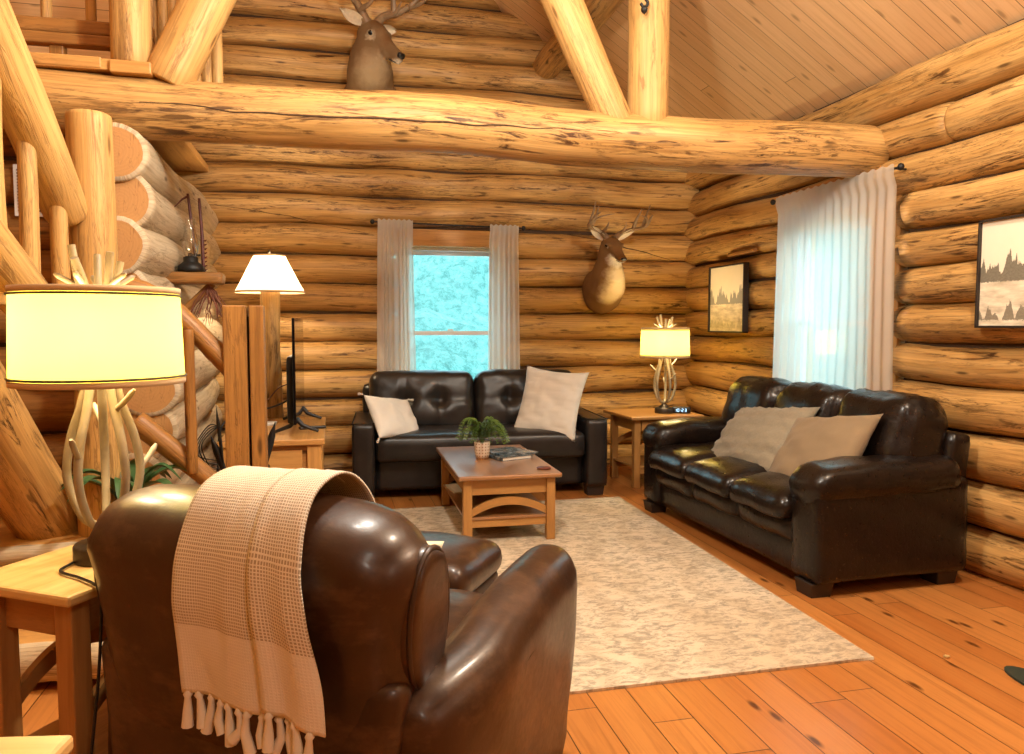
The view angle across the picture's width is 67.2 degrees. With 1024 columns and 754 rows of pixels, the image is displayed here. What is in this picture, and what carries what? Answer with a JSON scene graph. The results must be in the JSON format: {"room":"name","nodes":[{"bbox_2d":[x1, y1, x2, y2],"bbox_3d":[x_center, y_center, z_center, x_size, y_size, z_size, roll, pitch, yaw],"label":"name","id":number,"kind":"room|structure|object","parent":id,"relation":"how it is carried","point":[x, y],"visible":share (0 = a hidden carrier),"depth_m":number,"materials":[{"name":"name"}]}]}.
{"room":"log cabin living room","nodes":[
{"label":"log cabin living room","id":0,"kind":"room"},
{"bbox_2d":[0,128,73,484],"bbox_3d":[-3.287,-0.178,4.125,2.117,2.531,0.360,-1,4,-13],"label":"wall","id":1,"kind":"structure","parent":0,"point":[52,411],"depth_m":4.17,"materials":[{"name":"brown wood"}]},
{"bbox_2d":[13,164,42,216],"bbox_3d":[-2.530,-0.987,4.083,0.200,0.270,0.020,-1,4,-13],"label":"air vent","id":2,"kind":"object","parent":1,"relation":"in","point":[15,181],"visible":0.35,"depth_m":4.06,"materials":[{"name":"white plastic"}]},
{"bbox_2d":[9,0,110,58],"bbox_3d":[-3.665,-2.775,5.330,2.000,2.200,0.001,-1,4,-13],"label":"wall","id":3,"kind":"structure","parent":0,"point":[66,9],"depth_m":5.46,"materials":[{"name":"brown wood"}]},
{"bbox_2d":[30,52,208,171],"bbox_3d":[-3.454,-1.613,4.786,2.575,0.060,2.605,-1,4,-13],"label":"floor","id":4,"kind":"structure","parent":0,"point":[180,156],"depth_m":3.84,"materials":[{"name":"brown wood"}]},
{"bbox_2d":[15,0,154,53],"bbox_3d":[-2.724,-2.121,3.970,1.616,1.078,0.124,-1,4,-13],"label":"loft railing","id":5,"kind":"object","parent":4,"relation":"on","point":[58,34],"visible":0.61,"depth_m":4.05,"materials":[{"name":"brown wood"}]},
{"bbox_2d":[109,0,152,61],"bbox_3d":[-1.937,-2.546,3.859,0.196,1.941,0.198,-1,4,-13],"label":"post","id":6,"kind":"object","parent":4,"relation":"on","point":[130,23],"visible":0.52,"depth_m":3.83,"materials":[{"name":"beige wood"}]},
{"bbox_2d":[151,0,222,82],"bbox_3d":[-1.828,-2.173,4.282,0.398,1.340,0.067,-1,4,-13],"label":"screen","id":7,"kind":"object","parent":4,"relation":"on","point":[161,10],"visible":0.11,"depth_m":4.31,"materials":[{"name":"beige wood"}]},
{"bbox_2d":[113,122,222,486],"bbox_3d":[-2.231,-0.157,5.184,0.420,2.432,2.801,-1,4,-14],"label":"wall partition","id":8,"kind":"structure","parent":0,"point":[150,230],"depth_m":4.07,"materials":[{"name":"beige wood"}]},
{"bbox_2d":[166,271,224,309],"bbox_3d":[-1.918,-0.452,4.613,0.377,0.345,0.210,-1,4,-13],"label":"wall shelf","id":9,"kind":"object","parent":8,"relation":"attached to","point":[212,279],"visible":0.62,"depth_m":4.53,"materials":[{"name":"brown wood"}]},
{"bbox_2d":[174,194,195,254],"bbox_3d":[-1.954,-0.863,4.619,0.128,0.473,0.033,-1,4,-13],"label":"stick","id":10,"kind":"object","parent":9,"relation":"on","point":[187,196],"visible":0.75,"depth_m":4.62,"materials":[{"name":"brown wood"}]},
{"bbox_2d":[177,219,204,271],"bbox_3d":[-1.905,-0.779,4.563,0.152,0.310,0.152,-1,4,-13],"label":"lantern","id":11,"kind":"object","parent":9,"relation":"on","point":[190,263],"visible":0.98,"depth_m":4.53,"materials":[{"name":"black metal"}]},
{"bbox_2d":[198,198,207,271],"bbox_3d":[-1.865,-0.851,4.637,0.053,0.447,0.022,1,4,20],"label":"stick","id":12,"kind":"object","parent":9,"relation":"on","point":[202,240],"visible":0.94,"depth_m":4.63,"materials":[{"name":"brown wood"}]},
{"bbox_2d":[191,285,225,325],"bbox_3d":[-1.812,-0.419,4.620,0.312,0.263,0.122,-1,4,-13],"label":"bundle","id":13,"kind":"object","parent":9,"relation":"hanging from","point":[209,290],"visible":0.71,"depth_m":4.61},
{"bbox_2d":[174,0,698,471],"bbox_3d":[-1.343,-1.755,6.778,7.171,5.457,0.406,-1,4,-13],"label":"wall","id":14,"kind":"structure","parent":0,"point":[315,208],"depth_m":6.76,"materials":[{"name":"brown wood"}]},
{"bbox_2d":[339,0,426,90],"bbox_3d":[-0.983,-2.656,6.145,0.841,1.229,1.015,-1,4,-9],"label":"deer mount","id":15,"kind":"object","parent":14,"relation":"attached to","point":[372,53],"visible":0.66,"depth_m":6.05,"materials":[{"name":"fur"}]},
{"bbox_2d":[370,219,525,230],"bbox_3d":[-0.557,-1.335,6.791,1.377,0.064,0.130,-1,4,-13],"label":"curtain rod","id":16,"kind":"object","parent":14,"relation":"attached to","point":[372,221],"visible":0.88,"depth_m":6.75,"materials":[{"name":"black metal"}]},
{"bbox_2d":[377,219,415,370],"bbox_3d":[-1.008,-0.563,6.699,0.348,1.601,0.050,-1,4,-13],"label":"curtain","id":17,"kind":"object","parent":16,"relation":"hanging from","point":[396,347],"visible":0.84,"depth_m":6.69,"materials":[{"name":"white fabric"}]},
{"bbox_2d":[488,224,519,369],"bbox_3d":[-0.072,-0.567,6.909,0.307,1.581,0.046,-1,4,-13],"label":"curtain","id":18,"kind":"object","parent":16,"relation":"hanging from","point":[503,295],"visible":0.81,"depth_m":6.90,"materials":[{"name":"white fabric"}]},
{"bbox_2d":[413,229,489,334],"bbox_3d":[-0.557,-0.584,7.028,0.960,1.480,0.370,-1,4,-13],"label":"window","id":19,"kind":"structure","parent":14,"relation":"in","point":[429,242],"depth_m":6.94,"materials":[{"name":"brown wood"}]},
{"bbox_2d":[582,202,652,313],"bbox_3d":[0.912,-1.038,6.863,0.577,0.943,0.668,0,4,-7],"label":"deer mount","id":20,"kind":"object","parent":14,"relation":"attached to","point":[603,287],"visible":1,"depth_m":6.82,"materials":[{"name":"fur"}]},
{"bbox_2d":[22,466,1023,753],"bbox_3d":[-0.351,1.218,2.007,7.400,0.001,10.500,-1,4,-13],"label":"floor","id":21,"kind":"structure","parent":0,"point":[911,698],"depth_m":2.85,"materials":[{"name":"orange wood"}]},
{"bbox_2d":[0,735,72,753],"bbox_3d":[-0.974,0.925,0.990,0.620,0.720,0.420,0,4,-3],"label":"side table","id":22,"kind":"object","parent":21,"relation":"on","point":[54,744],"visible":1,"depth_m":1.16,"materials":[{"name":"brown wood"}]},
{"bbox_2d":[0,545,107,753],"bbox_3d":[-1.109,0.848,2.134,0.370,0.720,0.560,1,4,20],"label":"end table","id":23,"kind":"object","parent":21,"relation":"on","point":[34,596],"visible":0.4,"depth_m":1.91,"materials":[{"name":"brown wood"}]},
{"bbox_2d":[28,700,107,753],"bbox_3d":[-1.109,0.956,2.142,0.280,0.016,0.470,1,4,20],"label":"shelf","id":24,"kind":"object","parent":23,"relation":"attached to","point":[101,731],"depth_m":2.07,"materials":[{"name":"brown wood"}]},
{"bbox_2d":[4,244,186,753],"bbox_3d":[-1.076,0.434,2.027,0.428,1.562,0.540,-2,4,-23],"label":"table lamp","id":25,"kind":"object","parent":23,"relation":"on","point":[112,336],"depth_m":1.90,"materials":[{"name":"beige fabric"}]},
{"bbox_2d":[0,0,267,682],"bbox_3d":[-1.909,-0.358,2.916,1.794,3.022,2.023,-1,4,-13],"label":"staircase","id":26,"kind":"structure","parent":21,"relation":"on","point":[71,180],"depth_m":3.12,"materials":[{"name":"brown wood"}]},
{"bbox_2d":[60,459,186,501],"bbox_3d":[-1.646,0.523,3.287,0.580,0.304,0.524,-3,5,-42],"label":"leafy houseplant","id":27,"kind":"object","parent":26,"relation":"on","point":[149,474],"visible":0.34,"depth_m":3.24,"materials":[{"name":"green plant"}]},
{"bbox_2d":[234,249,304,417],"bbox_3d":[-1.878,-0.023,6.021,0.526,1.935,0.526,-1,4,-13],"label":"floor lamp","id":28,"kind":"object","parent":21,"relation":"on","point":[268,275],"visible":0.68,"depth_m":5.91,"materials":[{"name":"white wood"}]},
{"bbox_2d":[217,417,325,469],"bbox_3d":[-1.620,0.672,5.346,0.640,0.640,1.180,-1,4,-13],"label":"tv console","id":29,"kind":"object","parent":21,"relation":"on","point":[293,448],"visible":0.26,"depth_m":4.84,"materials":[{"name":"brown wood"}]},
{"bbox_2d":[267,421,276,425],"bbox_3d":[-1.734,0.332,5.503,0.100,0.016,0.140,-1,4,-13],"label":"media box","id":30,"kind":"object","parent":29,"relation":"on","point":[270,423],"visible":0.56,"depth_m":5.47,"materials":[{"name":"white plastic"}]},
{"bbox_2d":[275,318,321,432],"bbox_3d":[-1.493,-0.031,5.391,0.287,0.753,1.060,-1,4,-12],"label":"television","id":31,"kind":"object","parent":29,"relation":"on","point":[294,362],"visible":1,"depth_m":5.04,"materials":[{"name":"black plastic"}]},
{"bbox_2d":[217,400,286,471],"bbox_3d":[-1.769,0.412,5.306,0.531,0.567,0.160,-2,4,-27],"label":"cable","id":32,"kind":"object","parent":31,"relation":"attached to","point":[285,401],"visible":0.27,"depth_m":5.39,"materials":[{"name":"black plastic"}]},
{"bbox_2d":[267,384,286,399],"bbox_3d":[-1.752,0.106,5.712,0.061,0.207,0.938,-2,4,-29],"label":"cable","id":33,"kind":"object","parent":31,"relation":"attached to","point":[285,384],"visible":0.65,"depth_m":5.59,"materials":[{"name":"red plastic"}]},
{"bbox_2d":[299,425,325,429],"bbox_3d":[-1.369,0.345,5.281,0.180,0.018,0.050,-2,4,-28],"label":"remote control","id":34,"kind":"object","parent":29,"relation":"on","point":[315,426],"visible":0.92,"depth_m":5.28,"materials":[{"name":"black plastic"}]},
{"bbox_2d":[87,484,576,753],"bbox_3d":[-0.433,0.720,2.090,1.042,0.986,1.050,1,4,20],"label":"armchair","id":35,"kind":"object","parent":21,"relation":"on","point":[408,662],"visible":0.8,"depth_m":1.66,"materials":[{"name":"brown leather"}]},
{"bbox_2d":[171,466,375,753],"bbox_3d":[-0.467,0.480,1.709,0.351,0.565,0.422,1,4,20],"label":"throw blanket","id":36,"kind":"object","parent":35,"relation":"on","point":[243,642],"visible":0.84,"depth_m":1.54,"materials":[{"name":"beige fabric"}]},
{"bbox_2d":[446,589,481,639],"bbox_3d":[-0.411,0.776,2.216,0.629,0.174,0.777,1,4,20],"label":"seat cushion","id":37,"kind":"object","parent":35,"relation":"on","point":[461,601],"depth_m":2.32,"materials":[{"name":"brown leather"}]},
{"bbox_2d":[351,369,607,496],"bbox_3d":[-0.293,0.434,6.344,1.986,0.979,0.903,-1,4,-9],"label":"tufted sofa","id":38,"kind":"object","parent":21,"relation":"on","point":[443,399],"visible":0.69,"depth_m":6.10,"materials":[{"name":"black leather"}]},
{"bbox_2d":[358,392,418,442],"bbox_3d":[-0.905,0.329,5.970,0.261,0.450,0.649,3,5,35],"label":"throw cushion","id":39,"kind":"object","parent":38,"relation":"on","point":[391,417],"visible":0.84,"depth_m":5.87,"materials":[{"name":"white fabric"}]},
{"bbox_2d":[369,370,474,432],"bbox_3d":[-0.752,0.208,6.438,0.882,0.538,0.352,-1,4,-9],"label":"cushion","id":40,"kind":"object","parent":38,"relation":"on","point":[441,397],"depth_m":6.32,"materials":[{"name":"black leather"}]},
{"bbox_2d":[376,424,584,462],"bbox_3d":[-0.284,0.509,6.292,1.636,0.230,0.787,-1,4,-9],"label":"seat cushion","id":41,"kind":"object","parent":38,"relation":"on","point":[417,446],"depth_m":5.95,"materials":[{"name":"black leather"}]},
{"bbox_2d":[473,369,570,423],"bbox_3d":[0.108,0.198,6.580,0.883,0.540,0.354,-1,4,-9],"label":"cushion","id":42,"kind":"object","parent":38,"relation":"on","point":[497,393],"depth_m":6.42,"materials":[{"name":"black leather"}]},
{"bbox_2d":[514,365,588,441],"bbox_3d":[0.307,0.206,6.184,0.592,0.583,0.274,1,4,21],"label":"throw cushion","id":43,"kind":"object","parent":38,"relation":"on","point":[550,400],"visible":0.95,"depth_m":6.12,"materials":[{"name":"beige fabric"}]},
{"bbox_2d":[393,497,873,694],"bbox_3d":[0.166,1.054,4.333,2.080,0.012,2.980,-1,4,-13],"label":"area rug","id":44,"kind":"object","parent":21,"relation":"on","point":[654,607],"visible":0.53,"depth_m":3.63,"materials":[{"name":"beige carpet"}]},
{"bbox_2d":[420,531,501,593],"bbox_3d":[-0.388,0.898,3.222,0.603,0.451,0.480,1,4,20],"label":"ottoman","id":45,"kind":"object","parent":44,"relation":"on","point":[473,563],"visible":0.21,"depth_m":3.12,"materials":[{"name":"brown leather"}]},
{"bbox_2d":[426,541,443,547],"bbox_3d":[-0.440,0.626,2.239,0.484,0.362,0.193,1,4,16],"label":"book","id":46,"kind":"object","parent":45,"relation":"on","point":[440,543],"visible":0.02,"depth_m":2.21,"materials":[{"name":"beige paper"}]},
{"bbox_2d":[436,444,561,538],"bbox_3d":[-0.129,0.771,5.284,0.650,0.425,1.170,-1,4,-12],"label":"coffee table","id":47,"kind":"object","parent":44,"relation":"on","point":[495,493],"visible":0.88,"depth_m":4.80,"materials":[{"name":"brown wood"}]},
{"bbox_2d":[445,484,461,493],"bbox_3d":[-0.342,0.804,5.555,0.220,0.018,0.280,-1,4,-18],"label":"magazine","id":48,"kind":"object","parent":47,"relation":"on","point":[455,488],"visible":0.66,"depth_m":5.53,"materials":[{"name":"paper"}]},
{"bbox_2d":[455,416,509,458],"bbox_3d":[-0.180,0.416,5.290,0.394,0.284,0.277,3,5,35],"label":"potted fern","id":49,"kind":"object","parent":47,"relation":"on","point":[482,446],"visible":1,"depth_m":5.25,"materials":[{"name":"plant"}]},
{"bbox_2d":[474,440,489,458],"bbox_3d":[-0.204,0.500,5.279,0.112,0.118,0.111,-1,4,-13],"label":"pot","id":50,"kind":"object","parent":49,"relation":"attached to","point":[482,449],"depth_m":5.24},
{"bbox_2d":[443,482,545,519],"bbox_3d":[-0.129,0.832,5.288,0.560,0.016,1.080,-1,4,-12],"label":"shelf","id":51,"kind":"object","parent":47,"relation":"attached to","point":[503,512],"depth_m":4.90,"materials":[{"name":"brown wood"}]},
{"bbox_2d":[489,454,530,461],"bbox_3d":[-0.053,0.541,5.359,0.240,0.024,0.320,-3,5,-33],"label":"book","id":52,"kind":"object","parent":47,"relation":"on","point":[492,456],"visible":0.52,"depth_m":5.23,"materials":[{"name":"paper"}]},
{"bbox_2d":[490,446,537,456],"bbox_3d":[-0.019,0.523,5.386,0.280,0.010,0.300,-3,5,-39],"label":"magazine","id":53,"kind":"object","parent":52,"relation":"on","point":[511,451],"visible":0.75,"depth_m":5.37,"materials":[{"name":"paper"}]},
{"bbox_2d":[537,466,550,469],"bbox_3d":[0.203,0.579,4.907,0.094,0.007,0.094,-1,4,-13],"label":"coaster","id":54,"kind":"object","parent":47,"relation":"on","point":[538,467],"visible":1,"depth_m":4.90,"materials":[{"name":"brown wood"}]},
{"bbox_2d":[603,408,703,488],"bbox_3d":[1.210,0.602,6.672,0.660,0.600,0.620,-1,4,-15],"label":"end table","id":55,"kind":"object","parent":21,"relation":"on","point":[636,420],"visible":0.48,"depth_m":6.49,"materials":[{"name":"brown wood"}]},
{"bbox_2d":[613,455,643,467],"bbox_3d":[1.210,0.730,6.680,0.540,0.016,0.500,-1,4,-15],"label":"shelf","id":56,"kind":"object","parent":55,"relation":"attached to","point":[627,460],"depth_m":6.67,"materials":[{"name":"brown wood"}]},
{"bbox_2d":[640,314,690,413],"bbox_3d":[1.302,-0.113,6.563,0.427,0.841,0.427,1,4,8],"label":"table lamp","id":57,"kind":"object","parent":55,"relation":"on","point":[667,343],"visible":1,"depth_m":6.43,"materials":[{"name":"fabric"}]},
{"bbox_2d":[672,406,690,413],"bbox_3d":[1.442,0.281,6.559,0.155,0.056,0.062,1,4,9],"label":"alarm clock","id":58,"kind":"object","parent":55,"relation":"on","point":[676,409],"visible":1,"depth_m":6.53,"materials":[{"name":"black plastic"}]},
{"bbox_2d":[642,376,969,598],"bbox_3d":[1.663,0.531,4.817,1.059,0.997,2.059,-1,4,-15],"label":"leather sofa","id":59,"kind":"object","parent":21,"relation":"on","point":[899,507],"visible":0.82,"depth_m":4.00,"materials":[{"name":"brown leather"}]},
{"bbox_2d":[648,442,716,478],"bbox_3d":[1.363,0.558,5.286,0.726,0.184,0.543,-1,4,-15],"label":"seat cushion","id":60,"kind":"object","parent":59,"relation":"on","point":[671,460],"depth_m":5.19,"materials":[{"name":"brown leather"}]},
{"bbox_2d":[684,456,766,496],"bbox_3d":[1.504,0.596,4.779,0.727,0.183,0.543,-1,4,-15],"label":"seat cushion","id":61,"kind":"object","parent":59,"relation":"on","point":[714,476],"depth_m":4.64,"materials":[{"name":"brown leather"}]},
{"bbox_2d":[721,376,792,425],"bbox_3d":[1.757,0.265,5.447,0.403,0.541,0.628,-1,4,-15],"label":"cushion","id":62,"kind":"object","parent":59,"relation":"on","point":[747,391],"depth_m":5.34,"materials":[{"name":"brown leather"}]},
{"bbox_2d":[729,471,791,518],"bbox_3d":[1.643,0.630,4.267,0.724,0.186,0.544,-1,4,-15],"label":"seat cushion","id":63,"kind":"object","parent":59,"relation":"on","point":[768,494],"depth_m":4.16,"materials":[{"name":"brown leather"}]},
{"bbox_2d":[711,406,819,471],"bbox_3d":[1.553,0.397,4.885,0.380,0.478,0.803,-2,4,-22],"label":"throw cushion","id":64,"kind":"object","parent":59,"relation":"on","point":[755,434],"visible":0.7,"depth_m":4.75,"materials":[{"name":"beige fabric"}]},
{"bbox_2d":[774,382,853,416],"bbox_3d":[1.918,0.303,4.870,0.398,0.548,0.629,-1,4,-15],"label":"cushion","id":65,"kind":"object","parent":59,"relation":"on","point":[827,397],"depth_m":4.73,"materials":[{"name":"brown leather"}]},
{"bbox_2d":[769,414,882,475],"bbox_3d":[1.694,0.419,4.261,0.346,0.481,0.669,-2,4,-23],"label":"throw cushion","id":66,"kind":"object","parent":59,"relation":"on","point":[809,439],"visible":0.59,"depth_m":4.19,"materials":[{"name":"beige fabric"}]},
{"bbox_2d":[837,388,947,456],"bbox_3d":[2.077,0.340,4.293,0.401,0.535,0.626,-1,4,-15],"label":"cushion","id":67,"kind":"object","parent":59,"relation":"on","point":[910,425],"depth_m":4.04,"materials":[{"name":"brown leather"}]},
{"bbox_2d":[1004,666,1023,684],"bbox_3d":[2.017,1.155,2.847,0.175,0.009,0.400,-1,4,-13],"label":"pad","id":68,"kind":"object","parent":21,"relation":"on","point":[1017,673],"visible":1,"depth_m":2.98,"materials":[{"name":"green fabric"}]},
{"bbox_3d":[-1.343,0.818,3.877,0.270,0.545,0.200,-1,4,-13],"label":"stool","id":69,"kind":"object","parent":21,"relation":"on","visible":0},
{"bbox_2d":[211,407,274,469],"bbox_3d":[-1.340,0.339,3.846,0.308,0.405,0.130,-1,4,-13],"label":"router","id":70,"kind":"object","parent":69,"relation":"on","point":[217,450],"visible":0.28,"depth_m":3.82,"materials":[{"name":"black plastic"}]},
{"bbox_2d":[198,424,219,471],"bbox_3d":[-1.526,0.365,3.863,0.138,0.257,0.029,-2,4,-26],"label":"cable tangle","id":71,"kind":"object","parent":70,"relation":"attached to","point":[215,426],"visible":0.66,"depth_m":3.85,"materials":[{"name":"black plastic"}]},
{"bbox_2d":[494,0,1023,120],"bbox_3d":[1.157,-2.885,2.088,4.100,2.665,10.500,-1,4,-13],"label":"ceiling","id":72,"kind":"structure","parent":0,"point":[782,60],"depth_m":5.21,"materials":[{"name":"brown wood"}]},
{"bbox_2d":[533,0,623,78],"bbox_3d":[1.374,-2.530,2.472,0.275,0.293,9.504,-1,4,-13],"label":"log beam","id":73,"kind":"structure","parent":72,"relation":"attached to","point":[550,61],"depth_m":6.38,"materials":[{"name":"brown wood"}]},
{"bbox_2d":[681,18,1023,589],"bbox_3d":[2.945,-0.280,2.789,0.406,2.961,10.520,-1,4,-13],"label":"wall","id":74,"kind":"structure","parent":0,"point":[954,118],"depth_m":4.34,"materials":[{"name":"brown wood"}]},
{"bbox_2d":[2,68,889,177],"bbox_3d":[-0.189,-1.399,4.349,5.186,0.355,0.360,-1,4,-13],"label":"tie beam","id":75,"kind":"structure","parent":74,"relation":"attached to","point":[157,109],"depth_m":4.20,"materials":[{"name":"brown wood"}]},
{"bbox_2d":[109,59,155,78],"bbox_3d":[-1.906,-1.540,3.883,0.190,0.060,0.160,-1,4,-13],"label":"wood block","id":76,"kind":"object","parent":75,"relation":"on","point":[139,69],"visible":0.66,"depth_m":3.81,"materials":[{"name":"brown wood"}]},
{"bbox_2d":[147,0,236,84],"bbox_3d":[-1.406,-2.316,4.001,0.981,1.708,0.255,-1,4,-13],"label":"brace","id":77,"kind":"object","parent":75,"relation":"on","point":[192,30],"visible":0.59,"depth_m":3.88,"materials":[{"name":"beige wood"}]},
{"bbox_2d":[540,0,630,118],"bbox_3d":[0.176,-2.363,4.373,1.088,1.910,0.257,-1,4,-13],"label":"brace","id":78,"kind":"object","parent":75,"relation":"on","point":[573,27],"visible":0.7,"depth_m":4.38,"materials":[{"name":"beige wood"}]},
{"bbox_2d":[627,0,669,120],"bbox_3d":[0.806,-2.180,4.533,0.244,1.401,0.248,-1,4,-13],"label":"post","id":79,"kind":"object","parent":75,"relation":"on","point":[648,33],"visible":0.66,"depth_m":4.46,"materials":[{"name":"beige wood"}]},
{"bbox_2d":[640,0,648,13],"bbox_3d":[0.755,-2.183,4.388,0.060,0.225,0.040,-1,4,-13],"label":"iron hook","id":80,"kind":"object","parent":79,"relation":"attached to","point":[644,8],"visible":1,"depth_m":4.38,"materials":[{"name":"black metal"}]},
{"bbox_2d":[708,262,748,332],"bbox_3d":[1.839,-0.666,6.570,0.050,0.575,0.600,-1,4,-13],"label":"framed print","id":81,"kind":"object","parent":74,"relation":"attached to","point":[728,285],"visible":1,"depth_m":6.53,"materials":[{"name":"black paper"}]},
{"bbox_2d":[727,247,756,256],"bbox_3d":[1.908,-1.033,6.392,0.043,0.044,0.431,-1,4,-13],"label":"trim","id":82,"kind":"structure","parent":74,"relation":"attached to","point":[750,250],"depth_m":6.35,"materials":[{"name":"brown wood"}]},
{"bbox_2d":[770,163,906,204],"bbox_3d":[2.161,-1.276,5.169,0.121,0.044,1.381,-1,4,-13],"label":"curtain rod","id":83,"kind":"object","parent":74,"relation":"attached to","point":[900,166],"visible":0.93,"depth_m":4.53,"materials":[{"name":"black metal"}]},
{"bbox_2d":[772,164,896,390],"bbox_3d":[2.123,-0.501,5.189,0.039,1.601,1.284,-1,4,-13],"label":"curtain","id":84,"kind":"object","parent":83,"relation":"hanging from","point":[834,315],"visible":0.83,"depth_m":5.08,"materials":[{"name":"white fabric"}]},
{"bbox_2d":[893,195,908,382],"bbox_3d":[2.306,-0.529,5.392,0.370,1.430,1.240,-1,4,-13],"label":"window","id":85,"kind":"structure","parent":74,"relation":"in","point":[898,230],"depth_m":4.79,"materials":[{"name":"brown wood"}]},
{"bbox_2d":[974,213,1023,327],"bbox_3d":[2.555,-0.502,3.545,0.050,0.555,0.975,-1,4,-13],"label":"framed print","id":86,"kind":"object","parent":74,"relation":"attached to","point":[999,295],"visible":1,"depth_m":3.89,"materials":[{"name":"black paper"}]},
{"label":"outside","id":87,"kind":"structure","parent":0,"visible":0},
{"bbox_2d":[413,255,488,378],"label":"window","id":88,"kind":"structure","parent":87,"point":[451,292],"depth_m":15.55,"materials":[{"name":"glass"}]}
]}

